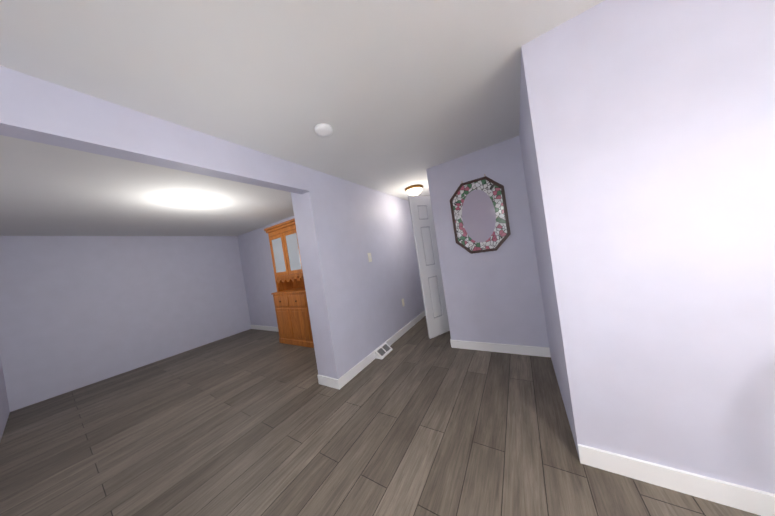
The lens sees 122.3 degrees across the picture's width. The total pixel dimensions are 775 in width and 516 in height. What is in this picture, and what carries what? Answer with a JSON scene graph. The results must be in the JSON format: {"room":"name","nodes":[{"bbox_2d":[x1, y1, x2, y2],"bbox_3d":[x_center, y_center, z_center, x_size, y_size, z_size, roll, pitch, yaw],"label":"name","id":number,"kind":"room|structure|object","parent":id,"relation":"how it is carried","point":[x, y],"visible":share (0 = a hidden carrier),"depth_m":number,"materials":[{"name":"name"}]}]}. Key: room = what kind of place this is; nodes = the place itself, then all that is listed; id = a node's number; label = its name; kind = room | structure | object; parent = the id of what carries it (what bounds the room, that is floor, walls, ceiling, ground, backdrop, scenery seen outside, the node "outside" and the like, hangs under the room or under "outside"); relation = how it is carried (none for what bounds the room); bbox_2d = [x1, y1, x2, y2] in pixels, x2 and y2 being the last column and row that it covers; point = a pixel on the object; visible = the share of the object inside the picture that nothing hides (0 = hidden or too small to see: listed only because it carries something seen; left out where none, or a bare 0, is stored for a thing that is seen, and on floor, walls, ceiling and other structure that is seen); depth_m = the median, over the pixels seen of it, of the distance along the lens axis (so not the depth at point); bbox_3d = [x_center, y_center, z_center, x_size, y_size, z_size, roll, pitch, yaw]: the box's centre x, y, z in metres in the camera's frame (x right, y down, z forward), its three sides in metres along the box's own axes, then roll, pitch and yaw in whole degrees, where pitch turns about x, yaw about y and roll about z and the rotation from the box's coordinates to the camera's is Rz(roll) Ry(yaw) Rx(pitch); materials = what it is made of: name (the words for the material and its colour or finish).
{"room":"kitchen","nodes":[
{"label":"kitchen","id":0,"kind":"room"},
{"bbox_2d":[0,355,9,440],"bbox_3d":[-3.233,0.590,1.563,3.950,2.220,0.120,-8,1,32],"label":"wall","id":1,"kind":"structure","parent":0,"point":[4,410],"depth_m":2.45,"materials":[{"name":"purple paint"}]},
{"bbox_2d":[0,236,250,411],"bbox_3d":[-4.186,0.711,3.868,0.100,2.220,3.120,-8,1,32],"label":"wall","id":2,"kind":"structure","parent":0,"point":[76,312],"depth_m":3.35,"materials":[{"name":"purple paint"}]},
{"bbox_2d":[0,66,424,378],"bbox_3d":[-0.510,0.177,2.605,0.290,2.220,4.540,-8,1,32],"label":"wall","id":3,"kind":"structure","parent":0,"point":[358,312],"depth_m":2.16,"materials":[{"name":"purple paint"}]},
{"bbox_2d":[368,253,371,261],"bbox_3d":[-0.231,-0.008,2.811,0.010,0.120,0.070,-8,1,32],"label":"switch plate","id":4,"kind":"object","parent":3,"relation":"attached to","point":[369,257],"visible":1,"depth_m":2.81,"materials":[{"name":"white plastic"}]},
{"bbox_2d":[334,310,424,389],"bbox_3d":[0.230,1.135,3.288,0.013,0.095,2.773,-8,1,32],"label":"baseboard","id":5,"kind":"structure","parent":3,"relation":"attached to","point":[339,383],"depth_m":2.51,"materials":[{"name":"white paint"}]},
{"bbox_2d":[237,216,293,326],"bbox_3d":[-1.837,0.360,4.168,3.630,2.220,0.120,-8,1,32],"label":"wall","id":6,"kind":"structure","parent":0,"point":[257,266],"depth_m":4.71,"materials":[{"name":"purple paint"}]},
{"bbox_2d":[250,325,278,331],"bbox_3d":[-1.716,1.416,4.121,3.630,0.095,0.013,-8,1,32],"label":"baseboard","id":7,"kind":"structure","parent":6,"relation":"attached to","point":[257,327],"depth_m":4.74,"materials":[{"name":"white paint"}]},
{"bbox_2d":[0,0,604,235],"bbox_3d":[-1.623,-0.805,0.800,8.000,0.080,8.800,-8,1,32],"label":"ceiling","id":8,"kind":"structure","parent":0,"point":[399,96],"depth_m":1.19,"materials":[{"name":"white paint"}]},
{"bbox_2d":[315,123,332,136],"bbox_3d":[-0.463,-0.924,1.551,0.128,0.036,0.128,-8,1,32],"label":"smoke detector","id":9,"kind":"object","parent":8,"relation":"attached to","point":[323,129],"visible":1,"depth_m":1.52,"materials":[{"name":"white paint"}]},
{"bbox_2d":[405,184,422,195],"bbox_3d":[0.419,-1.017,3.297,0.286,0.141,0.286,-8,1,32],"label":"light","id":10,"kind":"object","parent":8,"relation":"attached to","point":[413,190],"visible":0.96,"depth_m":3.21,"materials":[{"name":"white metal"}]},
{"bbox_2d":[0,316,759,515],"bbox_3d":[-1.287,1.460,0.821,8.000,0.060,8.800,-8,1,32],"label":"floor","id":11,"kind":"structure","parent":0,"point":[416,421],"depth_m":1.54,"materials":[{"name":"plastic"}]},
{"bbox_2d":[264,218,313,347],"bbox_3d":[-1.564,0.420,3.670,0.960,2.030,0.447,-8,1,32],"label":"tall cabinet","id":12,"kind":"object","parent":11,"relation":"on","point":[292,311],"visible":0.73,"depth_m":3.53,"materials":[{"name":"brown wood"}]},
{"bbox_2d":[375,342,392,358],"bbox_3d":[-0.045,1.181,2.728,0.096,0.095,0.260,-8,1,32],"label":"floor vent","id":13,"kind":"object","parent":11,"relation":"in","point":[383,350],"visible":0.92,"depth_m":2.70,"materials":[{"name":"white metal"}]},
{"bbox_2d":[450,339,550,356],"bbox_3d":[1.212,0.997,2.373,0.960,0.095,0.013,-8,1,32],"label":"baseboard","id":14,"kind":"structure","parent":11,"relation":"on","point":[482,346],"depth_m":2.33,"materials":[{"name":"white paint"}]},
{"bbox_2d":[519,0,774,493],"bbox_3d":[2.529,-0.267,1.796,2.170,2.220,2.900,-8,1,32],"label":"wall block","id":15,"kind":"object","parent":11,"relation":"on","point":[647,134],"visible":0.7,"depth_m":0.93,"materials":[{"name":"purple paint"}]},
{"bbox_2d":[578,444,774,515],"bbox_3d":[1.878,0.914,0.599,2.040,0.095,0.013,-8,1,32],"label":"baseboard","id":16,"kind":"structure","parent":11,"relation":"on","point":[750,500],"depth_m":0.94,"materials":[{"name":"white paint"}]},
{"bbox_2d":[426,136,548,346],"bbox_3d":[1.501,-0.126,3.115,0.980,2.220,1.740,-8,1,32],"label":"wall","id":17,"kind":"structure","parent":0,"point":[493,296],"depth_m":2.32,"materials":[{"name":"purple paint"}]},
{"bbox_2d":[408,196,449,338],"bbox_3d":[0.743,0.085,3.139,0.710,2.000,0.035,-9,1,-30],"label":"hall door","id":18,"kind":"structure","parent":17,"relation":"attached to","point":[426,247],"depth_m":3.03,"materials":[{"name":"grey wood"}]},
{"bbox_2d":[450,174,510,253],"bbox_3d":[0.998,-0.474,2.349,0.560,0.830,0.027,-8,1,32],"label":"mirror","id":19,"kind":"object","parent":17,"relation":"attached to","point":[479,213],"visible":1,"depth_m":2.33,"materials":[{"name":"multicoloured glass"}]}
]}

